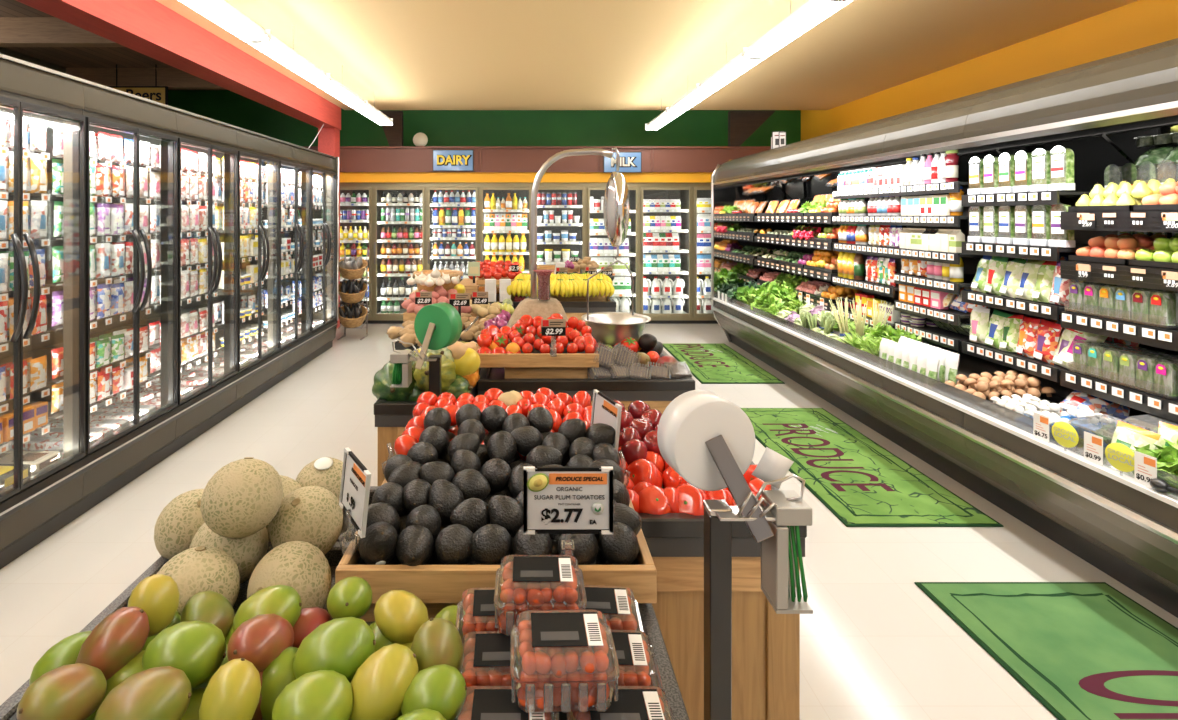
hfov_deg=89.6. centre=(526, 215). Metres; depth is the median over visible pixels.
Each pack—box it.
[873,168,877,187]
[878,167,883,187]
[884,166,889,186]
[890,165,895,186]
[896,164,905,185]
[968,157,983,194]
[968,206,983,242]
[982,155,998,193]
[982,206,998,242]
[997,153,1014,192]
[997,206,1014,243]
[1013,151,1033,192]
[1013,205,1032,244]
[1030,149,1051,191]
[1030,205,1052,245]
[1049,147,1074,190]
[1049,202,1074,247]
[1069,280,1086,310]
[1073,339,1091,371]
[1084,281,1101,313]
[1087,343,1108,376]
[1099,283,1117,315]
[1100,343,1117,349]
[1103,346,1122,380]
[1105,164,1121,187]
[1111,343,1129,349]
[1114,346,1134,353]
[1115,285,1134,318]
[1118,231,1134,234]
[1119,350,1140,385]
[1121,163,1141,184]
[1128,346,1146,353]
[1132,287,1152,321]
[1133,350,1152,357]
[1135,232,1152,235]
[1136,354,1160,390]
[1140,164,1160,183]
[1144,350,1164,357]
[1150,289,1175,325]
[1150,354,1170,361]
[1153,232,1171,238]
[1155,358,1177,395]
[1158,159,1177,183]
[1162,292,1177,324]
[1162,354,1177,360]
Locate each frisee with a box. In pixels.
[755,303,791,314]
[782,297,806,313]
[833,316,854,331]
[837,330,875,347]
[848,323,870,333]
[849,337,881,348]
[860,340,879,356]
[1158,471,1177,495]
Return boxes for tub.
[537,216,542,222]
[537,233,543,241]
[537,251,543,261]
[543,210,548,222]
[544,230,551,241]
[544,249,552,261]
[549,210,553,222]
[553,233,559,241]
[553,251,560,261]
[555,216,560,222]
[561,230,568,241]
[562,210,566,222]
[562,249,569,261]
[568,210,572,222]
[569,233,576,241]
[571,251,577,256]
[573,216,579,222]
[594,199,600,209]
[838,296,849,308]
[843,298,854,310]
[849,300,854,311]
[900,312,912,318]
[900,317,910,323]
[909,320,925,326]
[910,315,925,321]
[925,320,936,326]
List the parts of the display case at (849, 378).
panel, panel, kick plate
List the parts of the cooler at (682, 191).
kick plate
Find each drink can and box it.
[343,210,346,219]
[347,210,350,219]
[352,210,355,219]
[356,210,360,219]
[361,210,364,219]
[365,210,368,219]
[381,208,384,220]
[386,208,389,220]
[391,208,394,220]
[396,208,399,220]
[400,208,404,220]
[405,208,409,220]
[410,208,413,220]
[415,208,418,220]
[433,228,436,236]
[437,228,441,236]
[442,228,446,236]
[447,228,450,236]
[452,228,455,236]
[457,228,460,236]
[462,228,465,236]
[467,228,470,236]
[471,228,474,236]
[537,192,540,204]
[541,192,545,204]
[546,192,550,204]
[552,192,555,204]
[557,192,560,204]
[562,192,566,204]
[567,192,571,204]
[573,192,576,204]
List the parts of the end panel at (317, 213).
edge trim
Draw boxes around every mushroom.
[945,380,955,386]
[955,374,967,383]
[955,384,966,390]
[965,378,977,387]
[965,389,976,393]
[968,373,980,380]
[973,392,985,399]
[976,381,988,391]
[977,377,990,384]
[978,389,990,396]
[980,372,992,380]
[988,391,999,400]
[989,381,1000,390]
[990,397,999,403]
[991,376,1003,385]
[994,371,1005,378]
[996,399,1006,406]
[999,390,1012,398]
[1001,379,1014,389]
[1001,396,1010,402]
[1004,375,1016,381]
[1005,403,1015,410]
[1006,370,1018,379]
[1008,398,1018,404]
[1011,394,1020,401]
[1013,389,1026,397]
[1014,378,1028,388]
[1014,405,1024,414]
[1016,385,1028,392]
[1017,373,1029,380]
[1017,402,1027,409]
[1020,398,1030,403]
[1022,394,1031,398]
[1024,411,1032,417]
[1025,405,1036,411]
[1026,388,1040,397]
[1027,377,1040,387]
[1029,396,1040,402]
[1029,401,1039,408]
[1038,404,1049,411]
[1039,400,1049,405]
[1041,387,1055,396]
[1048,403,1060,411]
[1050,414,1060,418]
[1052,418,1061,423]
[1058,411,1068,416]
[1060,418,1070,424]
[1067,409,1077,417]
[1076,409,1085,413]
[1077,413,1087,420]
[1084,409,1094,413]
[1091,418,1098,424]
[1099,417,1107,424]
[1106,418,1116,423]
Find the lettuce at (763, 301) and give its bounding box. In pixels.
[750,291,784,311]
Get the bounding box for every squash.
[372,362,415,400]
[388,349,418,371]
[408,381,425,400]
[413,352,455,391]
[426,347,453,361]
[441,374,472,399]
[448,341,476,358]
[462,369,479,386]
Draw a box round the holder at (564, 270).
[556,267,567,273]
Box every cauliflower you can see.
[768,253,777,258]
[772,249,786,255]
[780,250,788,256]
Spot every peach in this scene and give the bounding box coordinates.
[829,264,837,269]
[1076,246,1091,256]
[1088,236,1105,247]
[1090,247,1105,257]
[1104,237,1119,248]
[1104,248,1119,258]
[1105,234,1118,238]
[1117,238,1137,249]
[1117,248,1136,258]
[1118,235,1133,238]
[1132,234,1147,236]
[1134,236,1153,247]
[1141,194,1161,204]
[1148,234,1166,240]
[1158,182,1177,195]
[1159,193,1177,204]
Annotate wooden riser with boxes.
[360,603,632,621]
[459,278,516,300]
[505,368,587,378]
[550,292,609,300]
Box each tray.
[90,400,119,404]
[100,397,116,400]
[109,388,132,396]
[116,392,153,402]
[117,401,151,405]
[140,376,159,385]
[142,382,160,390]
[147,395,160,401]
[147,401,160,409]
[156,387,191,396]
[181,359,198,366]
[181,372,194,379]
[181,377,207,385]
[184,363,213,370]
[184,384,205,388]
[189,369,214,376]
[203,355,223,362]
[213,369,223,377]
[219,348,244,354]
[219,359,247,366]
[240,342,257,348]
[240,351,257,358]
[248,336,266,342]
[255,348,266,353]
[262,339,284,345]
[281,326,292,331]
[281,334,294,339]
[283,322,300,326]
[313,320,322,324]
[374,346,480,414]
[477,350,694,390]
[527,296,615,306]
[638,461,806,537]
[757,213,777,215]
[757,233,777,237]
[757,256,798,262]
[778,213,803,215]
[778,235,817,239]
[778,260,805,267]
[804,210,867,215]
[804,236,868,242]
[804,265,865,272]
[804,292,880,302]
[956,384,1065,403]
[968,188,981,194]
[968,236,982,242]
[982,187,996,193]
[982,237,996,242]
[997,186,1012,192]
[997,237,1012,243]
[1013,185,1029,192]
[1013,238,1029,244]
[1030,184,1048,191]
[1030,239,1050,245]
[1049,183,1074,190]
[1049,240,1074,247]
[1052,424,1079,434]
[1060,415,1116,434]
[1068,205,1131,211]
[1068,255,1127,265]
[1068,301,1177,327]
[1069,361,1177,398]
[1128,259,1177,269]
[1132,204,1177,210]
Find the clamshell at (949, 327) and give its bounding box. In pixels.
[939,321,958,333]
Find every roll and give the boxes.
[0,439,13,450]
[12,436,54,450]
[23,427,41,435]
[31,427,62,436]
[41,420,57,427]
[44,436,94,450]
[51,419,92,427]
[59,450,62,459]
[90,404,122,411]
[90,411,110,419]
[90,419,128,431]
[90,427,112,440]
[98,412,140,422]
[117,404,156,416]
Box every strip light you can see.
[179,0,269,42]
[248,25,329,82]
[311,73,367,108]
[355,103,392,125]
[645,98,678,129]
[666,78,713,114]
[696,44,761,92]
[743,0,853,59]
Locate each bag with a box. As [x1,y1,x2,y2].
[485,279,495,301]
[499,279,510,301]
[554,262,564,273]
[765,200,778,212]
[777,199,790,212]
[786,199,800,210]
[813,194,823,201]
[820,194,828,203]
[827,193,834,201]
[943,293,956,306]
[949,287,974,312]
[967,303,987,311]
[969,306,989,344]
[971,255,991,292]
[984,256,1007,295]
[984,309,1012,349]
[999,258,1026,297]
[999,315,1023,351]
[1015,259,1044,300]
[1015,316,1040,358]
[1032,261,1056,302]
[1033,319,1061,364]
[1049,261,1075,306]
[1051,315,1065,334]
[1052,328,1082,369]
[1055,330,1106,372]
[1058,390,1112,412]
[1059,253,1075,260]
[1099,402,1119,415]
[1103,420,1160,476]
[1112,338,1139,349]
[1112,404,1129,418]
[1134,155,1163,165]
[1155,421,1177,448]
[1161,150,1177,163]
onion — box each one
[484,319,495,325]
[492,316,501,322]
[496,313,506,321]
[496,319,507,328]
[501,310,510,321]
[806,254,812,260]
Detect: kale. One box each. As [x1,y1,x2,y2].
[724,286,737,296]
[745,281,756,288]
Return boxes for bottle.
[339,307,345,317]
[340,192,344,202]
[340,226,342,239]
[340,243,344,256]
[341,282,345,292]
[343,226,347,239]
[345,192,350,202]
[346,243,350,256]
[346,279,350,289]
[346,307,352,318]
[348,226,352,239]
[348,282,352,293]
[350,304,354,315]
[351,192,355,202]
[351,243,355,256]
[353,226,357,239]
[353,282,358,293]
[354,308,358,317]
[355,280,360,291]
[356,192,361,202]
[356,243,361,256]
[358,226,362,239]
[359,278,363,289]
[362,192,366,202]
[362,243,366,256]
[363,226,367,239]
[381,192,385,202]
[381,226,385,239]
[381,242,385,254]
[381,258,386,273]
[381,279,386,296]
[381,300,386,312]
[386,192,391,202]
[386,226,391,239]
[386,242,391,254]
[387,258,392,273]
[387,277,392,296]
[387,300,393,312]
[392,192,396,202]
[392,226,396,239]
[392,243,396,254]
[393,258,398,273]
[393,279,398,296]
[394,300,399,312]
[397,192,402,202]
[397,226,402,239]
[397,242,402,254]
[399,258,404,273]
[399,277,404,296]
[403,192,407,202]
[403,226,407,239]
[403,242,407,254]
[405,258,410,273]
[405,279,410,296]
[408,192,413,202]
[408,226,413,239]
[409,243,413,254]
[411,258,416,273]
[411,277,416,292]
[414,192,418,202]
[414,226,418,239]
[414,242,418,254]
[417,258,421,270]
[419,226,421,239]
[433,190,437,203]
[433,208,438,224]
[433,242,437,255]
[433,261,437,269]
[438,190,442,203]
[438,261,443,269]
[439,208,444,224]
[439,242,443,255]
[444,191,448,203]
[444,261,448,269]
[445,208,450,224]
[445,242,450,255]
[449,190,454,203]
[449,261,453,269]
[451,242,456,255]
[452,208,457,224]
[455,190,459,203]
[455,261,459,270]
[457,242,462,255]
[458,208,463,224]
[460,191,465,203]
[460,261,464,275]
[463,242,468,255]
[465,208,469,224]
[466,190,470,203]
[469,242,474,255]
[471,208,474,224]
[472,190,474,203]
[484,193,489,208]
[484,233,490,251]
[491,193,495,208]
[491,233,497,251]
[491,255,496,261]
[496,197,500,208]
[499,233,504,251]
[501,197,505,208]
[506,193,511,208]
[506,233,511,251]
[512,193,517,208]
[512,255,517,262]
[513,233,518,251]
[518,197,521,208]
[518,255,523,270]
[520,233,525,251]
[523,197,526,208]
[838,224,843,242]
[838,251,844,276]
[839,199,843,215]
[842,199,847,215]
[843,224,847,242]
[843,252,849,277]
[846,224,851,243]
[847,198,851,215]
[848,253,855,278]
[850,198,855,215]
[851,224,856,243]
[854,198,859,215]
[854,253,864,279]
[855,224,861,243]
[858,198,866,215]
[860,225,867,244]
[868,197,873,215]
[873,197,878,215]
[877,197,883,215]
[882,196,888,215]
[887,196,893,215]
[893,196,900,215]
[904,158,912,184]
[910,157,918,184]
[918,154,925,183]
[924,153,932,183]
[927,261,933,277]
[931,152,939,182]
[934,262,941,279]
[938,151,946,182]
[942,263,949,280]
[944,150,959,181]
[949,186,963,215]
[949,253,963,281]
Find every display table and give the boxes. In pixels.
[0,542,688,719]
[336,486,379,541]
[374,346,480,485]
[395,309,514,350]
[477,350,694,413]
[488,300,521,308]
[527,296,615,335]
[638,461,806,719]
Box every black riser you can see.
[9,689,191,719]
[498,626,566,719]
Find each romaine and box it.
[736,286,749,301]
[760,281,769,288]
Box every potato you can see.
[386,326,402,338]
[398,328,414,336]
[399,333,416,346]
[401,299,413,309]
[402,320,414,326]
[404,324,414,329]
[407,303,417,312]
[409,292,414,301]
[414,305,423,314]
[432,291,438,299]
[434,285,443,291]
[436,289,446,296]
[437,297,447,302]
[447,289,456,296]
[460,330,473,340]
[461,306,471,313]
[461,313,471,317]
[461,317,468,324]
[464,321,475,329]
[468,326,478,333]
[469,317,478,324]
[471,304,480,313]
[473,331,480,339]
[476,322,483,330]
[477,307,488,317]
[479,303,489,308]
[485,314,495,319]
[488,306,498,314]
[490,302,499,310]
[498,390,522,405]
[574,264,579,270]
[580,264,586,269]
[811,284,819,289]
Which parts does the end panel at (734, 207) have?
edge trim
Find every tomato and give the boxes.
[394,434,418,455]
[402,426,424,440]
[405,415,424,428]
[413,402,429,416]
[417,391,437,405]
[420,405,437,415]
[434,398,453,407]
[437,392,456,403]
[442,405,459,425]
[449,426,457,435]
[454,399,471,406]
[457,393,474,401]
[457,709,471,719]
[462,613,475,623]
[462,621,475,638]
[462,652,473,667]
[462,669,476,693]
[462,692,473,711]
[463,593,473,610]
[463,638,474,656]
[464,659,475,670]
[465,604,472,613]
[472,395,489,404]
[474,401,487,411]
[474,616,486,623]
[475,621,486,633]
[475,666,489,672]
[476,670,490,688]
[477,270,483,277]
[477,333,491,346]
[477,347,491,352]
[483,259,490,265]
[483,272,491,278]
[484,388,503,401]
[486,325,499,339]
[486,619,498,633]
[487,616,498,625]
[488,400,506,408]
[488,669,502,688]
[489,261,496,266]
[490,269,497,276]
[490,666,504,673]
[492,347,505,352]
[493,333,508,347]
[494,273,501,279]
[496,260,503,265]
[497,267,504,272]
[498,612,512,632]
[499,326,511,338]
[500,270,508,277]
[500,588,513,603]
[501,579,513,590]
[501,672,515,688]
[502,568,512,580]
[503,561,512,570]
[503,602,515,617]
[504,260,511,265]
[504,666,509,673]
[505,404,521,415]
[508,271,515,278]
[509,330,520,341]
[511,323,524,337]
[511,337,524,349]
[512,587,526,604]
[514,582,526,592]
[514,614,527,630]
[516,319,526,328]
[516,398,532,417]
[516,601,527,615]
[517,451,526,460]
[517,686,533,707]
[518,620,530,633]
[519,629,531,643]
[519,641,533,656]
[520,314,532,326]
[520,390,533,399]
[520,670,537,693]
[521,651,535,674]
[522,343,532,352]
[523,333,534,344]
[525,326,536,335]
[527,582,539,592]
[527,588,543,606]
[527,604,537,617]
[528,403,548,412]
[530,393,550,405]
[532,316,543,328]
[533,339,543,350]
[533,688,550,709]
[534,647,546,651]
[534,650,550,674]
[536,387,554,399]
[536,672,549,689]
[537,325,541,338]
[538,602,552,612]
[540,344,550,352]
[540,582,549,589]
[541,587,552,602]
[542,336,553,344]
[544,712,551,719]
[546,647,563,658]
[547,399,565,418]
[549,409,561,432]
[550,313,562,318]
[550,580,561,591]
[550,671,566,687]
[550,685,567,706]
[551,652,565,677]
[553,342,563,352]
[553,393,571,405]
[553,584,565,602]
[553,602,566,612]
[556,336,567,348]
[562,411,582,422]
[562,577,576,588]
[562,646,579,656]
[563,403,583,416]
[564,586,577,603]
[564,650,578,672]
[566,327,574,341]
[566,603,579,611]
[566,684,578,702]
[567,316,577,328]
[567,343,577,352]
[567,669,579,687]
[569,330,579,341]
[572,391,590,407]
[572,711,578,719]
[573,336,584,351]
[576,320,585,331]
[577,711,590,719]
[578,668,593,690]
[578,687,596,707]
[579,641,591,656]
[579,650,595,673]
[581,326,591,335]
[583,336,596,347]
[583,408,591,418]
[583,413,591,424]
[583,420,589,428]
[584,405,591,411]
[585,344,594,352]
[593,638,608,654]
[593,670,607,688]
[594,650,608,672]
[597,613,609,620]
[598,683,609,703]
[599,625,606,640]
[608,617,622,631]
[609,609,623,621]
[614,669,625,688]
[619,457,628,473]
[621,337,638,352]
[622,617,637,632]
[623,612,635,619]
[624,475,634,488]
[624,671,638,688]
[625,658,635,671]
[626,459,662,487]
[627,489,638,512]
[632,481,651,492]
[635,663,649,673]
[637,671,650,688]
[638,485,670,514]
[642,640,647,649]
[644,648,649,663]
[646,451,664,472]
[646,696,664,713]
[647,351,659,364]
[662,466,682,487]
[664,487,679,512]
[676,483,709,515]
[679,479,706,493]
[707,488,733,505]
[743,464,757,483]
[748,478,771,492]
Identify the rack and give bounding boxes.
[337,247,367,339]
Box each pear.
[501,303,507,310]
[506,304,513,313]
[1075,192,1090,205]
[1089,182,1104,198]
[1089,193,1104,205]
[1102,181,1118,197]
[1102,191,1118,205]
[1116,180,1132,197]
[1116,191,1136,204]
[1131,180,1152,199]
[1133,197,1141,204]
[1148,178,1161,193]
[1163,176,1175,183]
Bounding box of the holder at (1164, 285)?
[1162,273,1177,289]
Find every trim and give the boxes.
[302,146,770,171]
[340,172,712,182]
[380,111,402,145]
[728,111,774,145]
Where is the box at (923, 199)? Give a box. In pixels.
[920,196,926,215]
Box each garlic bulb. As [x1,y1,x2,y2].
[407,275,415,284]
[414,274,421,283]
[418,276,425,285]
[425,277,433,286]
[430,267,440,277]
[435,277,444,285]
[442,274,450,283]
[451,275,459,283]
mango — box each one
[17,663,106,719]
[29,631,91,685]
[75,606,149,680]
[85,706,99,719]
[94,666,191,719]
[100,650,144,704]
[128,574,179,636]
[142,611,180,649]
[142,621,225,688]
[180,590,234,639]
[181,687,205,719]
[193,644,228,688]
[199,658,260,719]
[226,624,233,644]
[227,614,293,671]
[233,585,301,630]
[252,671,262,719]
[260,646,297,719]
[272,670,352,719]
[293,607,331,647]
[293,617,375,682]
[327,576,371,618]
[349,643,417,719]
[369,622,393,651]
[374,590,427,643]
[397,642,411,649]
[397,708,445,719]
[401,664,466,719]
[411,618,463,672]
[435,605,464,638]
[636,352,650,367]
[657,356,677,366]
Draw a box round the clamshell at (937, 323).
[930,319,948,330]
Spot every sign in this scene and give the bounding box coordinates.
[107,64,167,104]
[339,447,370,537]
[433,150,473,170]
[523,466,612,561]
[590,389,621,451]
[603,152,641,172]
[806,294,809,303]
[820,298,823,308]
[1033,412,1048,442]
[1052,421,1078,447]
[1084,431,1102,466]
[1105,443,1133,475]
[1134,451,1156,488]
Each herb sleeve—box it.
[879,338,890,359]
[886,340,896,361]
[893,343,904,365]
[898,336,907,344]
[901,345,912,367]
[905,338,915,347]
[908,348,920,371]
[913,340,922,349]
[916,351,929,374]
[920,343,931,352]
[925,353,939,379]
[928,345,940,355]
[937,348,947,381]
[943,351,959,383]
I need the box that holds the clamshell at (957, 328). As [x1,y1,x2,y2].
[949,322,969,335]
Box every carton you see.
[484,214,488,229]
[489,214,494,229]
[495,214,499,229]
[500,214,505,229]
[506,214,510,229]
[511,214,515,229]
[516,214,521,229]
[522,214,526,229]
[590,197,593,209]
[590,219,592,231]
[590,238,592,252]
[593,219,598,231]
[593,238,597,252]
[593,257,597,271]
[598,238,602,252]
[598,257,602,271]
[599,219,603,231]
[601,197,603,209]
[603,238,607,252]
[603,257,607,266]
[608,239,612,252]
[608,257,613,272]
[613,257,618,272]
[613,277,618,293]
[618,277,624,293]
[619,242,623,252]
[619,257,623,272]
[624,238,628,252]
[624,257,628,272]
[624,277,630,293]
[628,219,630,231]
[643,233,646,249]
[643,255,645,270]
[645,199,649,208]
[645,216,649,229]
[645,255,651,270]
[646,233,652,249]
[650,199,654,208]
[650,216,654,229]
[651,255,656,270]
[653,233,659,249]
[655,199,659,208]
[655,216,659,229]
[657,255,662,270]
[659,233,665,249]
[660,199,664,208]
[660,216,665,229]
[663,255,668,270]
[665,199,669,208]
[665,216,670,229]
[666,233,671,249]
[668,255,674,270]
[670,199,675,208]
[670,216,675,229]
[672,233,678,249]
[674,255,679,270]
[675,199,680,208]
[676,216,680,229]
[697,198,703,209]
[697,214,703,229]
[697,234,703,250]
[697,255,703,270]
[703,198,708,209]
[703,255,709,270]
[704,214,709,229]
[704,234,710,250]
[838,172,842,190]
[841,171,846,190]
[845,171,849,189]
[848,170,854,189]
[852,170,857,189]
[855,169,861,188]
[859,168,865,188]
[863,168,870,188]
[868,167,875,187]
[900,228,908,247]
[905,228,913,248]
[911,228,919,248]
[916,228,925,249]
[922,229,932,249]
[929,229,938,250]
[935,229,944,251]
[941,229,952,251]
[949,229,964,252]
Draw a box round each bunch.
[507,279,530,296]
[514,273,529,282]
[520,279,537,296]
[550,279,573,296]
[551,273,567,280]
[559,279,583,296]
[565,273,581,280]
[573,279,597,296]
[580,273,596,280]
[591,279,614,296]
[592,273,612,284]
[792,227,806,238]
[798,227,812,239]
[799,311,809,328]
[803,228,823,239]
[805,313,817,328]
[808,224,825,231]
[813,224,831,235]
[819,310,831,330]
[822,314,834,333]
[824,317,835,334]
[829,298,849,337]
[850,298,867,336]
[871,299,893,327]
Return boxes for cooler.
[340,183,373,323]
[373,183,425,323]
[426,183,478,281]
[479,183,532,298]
[537,183,585,272]
[586,183,638,313]
[639,183,692,323]
[692,183,717,323]
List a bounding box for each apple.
[827,227,832,232]
[828,207,837,211]
[830,233,837,238]
[834,201,839,208]
[1135,249,1154,260]
[1152,250,1173,262]
[1153,237,1171,250]
[1169,237,1177,251]
[1171,251,1177,262]
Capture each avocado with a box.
[359,521,397,564]
[362,555,399,564]
[366,502,399,532]
[371,482,403,514]
[384,454,411,481]
[388,460,421,487]
[396,525,433,565]
[398,514,408,535]
[403,479,430,513]
[406,505,440,538]
[407,442,437,465]
[419,426,448,455]
[420,461,455,485]
[424,408,450,431]
[428,479,463,524]
[431,550,464,564]
[434,524,448,550]
[435,524,473,564]
[438,441,450,464]
[447,431,455,439]
[448,433,479,459]
[450,498,489,532]
[451,449,480,473]
[452,469,490,499]
[455,404,481,427]
[457,419,484,443]
[465,559,479,564]
[471,524,511,564]
[476,444,489,466]
[480,458,510,491]
[481,405,507,431]
[482,495,493,504]
[484,432,495,445]
[487,431,516,462]
[488,495,522,536]
[489,486,513,497]
[502,413,529,432]
[506,537,515,563]
[508,451,519,464]
[508,463,532,497]
[509,460,525,469]
[510,426,542,455]
[513,526,551,556]
[515,490,522,506]
[526,445,562,467]
[527,407,552,432]
[541,431,552,439]
[542,432,569,461]
[549,534,558,540]
[550,539,559,560]
[558,419,585,444]
[558,534,597,564]
[561,456,569,465]
[567,454,592,465]
[569,437,595,458]
[584,423,615,445]
[589,459,623,482]
[591,443,619,464]
[592,546,602,564]
[599,522,638,564]
[602,553,637,564]
[613,479,629,505]
[613,503,641,535]
[638,333,656,350]
[645,341,662,354]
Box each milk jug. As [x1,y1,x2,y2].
[612,297,620,311]
[620,297,630,312]
[643,276,651,294]
[643,298,651,312]
[651,276,662,294]
[651,298,662,312]
[662,276,673,294]
[662,298,673,312]
[672,298,684,312]
[673,276,684,294]
[697,276,703,294]
[697,298,703,312]
[702,276,710,294]
[702,298,711,312]
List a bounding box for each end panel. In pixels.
[262,157,338,340]
[711,160,802,341]
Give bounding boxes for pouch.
[0,112,5,146]
[0,154,7,191]
[0,154,11,192]
[0,200,7,239]
[0,251,13,288]
[0,253,8,292]
[0,301,7,342]
[0,362,12,394]
[0,366,6,401]
[6,117,13,149]
[7,202,8,238]
[7,297,13,336]
[8,151,27,192]
[8,201,27,239]
[8,299,27,340]
[9,116,26,149]
[9,251,28,290]
[9,360,27,398]
[23,157,30,192]
[23,357,31,387]
[26,120,33,152]
[27,294,31,324]
[28,201,30,235]
[28,249,45,287]
[29,355,46,391]
[30,118,46,152]
[30,153,47,192]
[30,200,47,238]
[30,294,46,334]
[51,347,62,378]
[51,382,62,413]
[52,127,62,156]
[52,158,62,194]
[52,246,62,282]
[52,290,62,325]
[53,201,62,236]
[90,131,94,158]
[90,165,95,195]
[90,203,94,235]
[90,245,95,278]
[90,287,95,320]
[90,337,97,363]
[90,343,94,369]
[90,370,97,395]
[90,378,95,403]
[94,133,97,158]
[94,203,96,234]
[94,283,97,316]
[96,163,109,195]
[96,203,110,235]
[96,243,110,277]
[96,284,110,318]
[96,338,109,367]
[96,370,109,400]
[97,132,110,160]
[99,333,111,358]
[100,167,111,196]
[100,364,112,389]
[110,134,122,162]
[110,204,123,234]
[110,282,123,315]
[111,166,123,196]
[111,244,124,275]
[111,333,123,362]
[111,366,124,394]
[112,242,125,244]
[113,329,126,335]
[114,165,124,196]
[115,140,124,163]
[123,139,132,163]
[124,203,132,233]
[124,281,132,311]
[124,330,132,357]
[124,357,132,368]
[125,166,132,197]
[125,242,132,273]
[140,141,149,165]
[140,167,147,197]
[140,205,148,233]
[140,279,148,307]
[140,326,147,352]
[140,356,147,381]
[141,241,146,270]
[149,144,159,168]
[149,172,160,198]
[149,205,160,232]
[149,321,159,345]
[149,348,160,373]
[150,239,159,268]
[150,275,160,303]
[159,145,160,167]
[159,276,160,303]
[159,323,160,345]
[181,148,189,170]
[181,173,188,199]
[181,206,189,231]
[181,239,189,265]
[181,270,189,298]
[181,314,189,337]
[181,341,189,364]
[189,173,198,200]
[189,205,198,231]
[189,238,197,264]
[189,270,197,296]
[189,311,197,334]
[190,150,197,172]
[190,336,198,359]
[198,152,206,173]
[198,176,206,200]
[198,238,206,263]
[198,268,206,294]
[198,307,206,326]
[198,334,206,356]
[199,206,206,230]
[199,310,207,331]
[206,307,214,328]
[207,155,215,174]
[207,178,215,200]
[207,205,215,230]
[207,236,215,261]
[207,332,214,352]
[213,302,220,322]
[214,178,220,201]
[215,158,220,176]
[215,206,221,229]
[221,304,223,322]
[222,157,223,175]
[222,178,223,201]
[222,207,223,229]
[240,160,243,178]
[240,181,243,202]
[240,207,243,228]
[240,235,243,257]
[240,295,247,307]
[243,161,249,179]
[243,182,249,202]
[243,207,249,228]
[243,235,249,256]
[248,234,253,239]
[248,295,255,312]
[249,182,255,202]
[249,207,255,228]
[250,162,255,179]
[255,163,257,180]
[255,184,257,202]
[256,208,257,227]
[257,291,263,306]
[262,185,264,203]
[265,165,266,181]
[265,292,266,307]
[281,169,285,183]
[281,186,285,204]
[281,208,285,226]
[285,254,290,272]
[285,285,290,300]
[286,169,290,184]
[286,186,290,204]
[289,209,294,226]
[290,170,294,184]
[291,186,294,204]
[292,281,294,291]
[292,300,294,310]
[298,188,300,204]
[313,175,315,187]
[313,189,315,205]
[313,293,315,307]
[314,174,318,188]
[314,277,318,290]
[315,190,318,205]
[315,293,318,305]
[317,230,321,245]
[318,175,321,188]
[318,190,321,205]
[318,275,321,288]
[318,291,322,304]
[339,261,345,268]
[345,260,352,269]
[352,261,358,269]
[356,259,361,267]
[866,256,871,281]
[869,225,874,244]
[871,257,877,282]
[874,225,879,245]
[877,257,883,283]
[879,225,884,245]
[882,258,889,284]
[884,225,889,246]
[888,259,896,286]
[889,225,895,246]
[895,225,902,247]
[901,258,910,274]
[909,259,918,275]
[917,260,926,276]
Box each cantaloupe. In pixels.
[154,489,204,559]
[157,546,239,614]
[189,523,268,583]
[200,457,282,538]
[247,541,330,608]
[266,475,300,541]
[269,486,342,554]
[295,457,342,509]
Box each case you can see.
[0,54,88,568]
[0,80,179,516]
[40,108,239,454]
[124,127,280,412]
[182,140,312,384]
[240,149,336,362]
[711,141,897,384]
[774,110,1053,455]
[878,87,1172,509]
[958,38,1177,617]
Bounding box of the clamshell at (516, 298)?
[514,295,524,300]
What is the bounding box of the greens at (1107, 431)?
[1091,422,1116,444]
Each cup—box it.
[219,337,223,346]
[240,274,251,283]
[240,275,244,284]
[240,309,245,317]
[240,328,250,337]
[240,331,244,339]
[241,308,251,315]
[246,326,257,334]
[262,320,266,327]
[281,295,287,302]
[281,314,287,321]
[282,244,286,251]
[282,312,291,319]
[285,219,291,226]
[291,242,294,249]
[291,292,294,299]
[313,240,320,246]
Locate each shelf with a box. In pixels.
[0,239,40,241]
[0,286,48,293]
[0,331,48,343]
[0,349,149,383]
[0,378,149,418]
[0,385,48,403]
[5,195,145,200]
[8,193,40,195]
[38,234,140,239]
[43,326,214,348]
[45,262,213,271]
[45,271,146,285]
[46,307,149,330]
[47,156,145,168]
[47,168,213,176]
[47,291,207,306]
[51,231,205,234]
[91,350,207,376]
[97,199,213,202]
[126,310,255,325]
[140,202,254,204]
[148,176,254,181]
[148,229,254,231]
[150,330,223,349]
[184,298,289,309]
[199,204,289,205]
[213,316,266,329]
[240,206,320,207]
[240,289,320,297]
[251,304,319,315]
[340,203,368,205]
[340,220,368,222]
[340,240,368,242]
[377,203,421,205]
[377,221,421,223]
[377,239,421,241]
[377,254,421,257]
[377,271,412,275]
[377,296,408,299]
[430,204,474,206]
[430,225,474,227]
[430,237,474,239]
[430,254,474,258]
[483,209,528,211]
[483,230,528,232]
[483,250,528,254]
[537,205,581,207]
[537,223,581,225]
[537,260,569,264]
[539,241,581,243]
[590,210,635,212]
[590,232,635,234]
[590,252,635,255]
[611,291,635,296]
[613,270,635,275]
[643,209,687,211]
[643,248,687,252]
[643,269,687,273]
[643,292,687,297]
[644,229,687,231]
[697,210,710,212]
[697,230,710,232]
[697,271,710,273]
[697,295,710,297]
[754,216,832,223]
[754,236,832,249]
[754,259,865,280]
[755,281,893,310]
[833,181,968,198]
[833,216,968,226]
[833,243,983,264]
[833,276,960,296]
[834,308,900,327]
[894,273,974,294]
[894,300,1041,325]
[894,322,971,350]
[962,190,1089,205]
[962,242,1089,260]
[962,290,1077,319]
[962,341,1068,381]
[1060,211,1177,232]
[1060,260,1177,291]
[1061,311,1177,350]
[1061,369,1177,422]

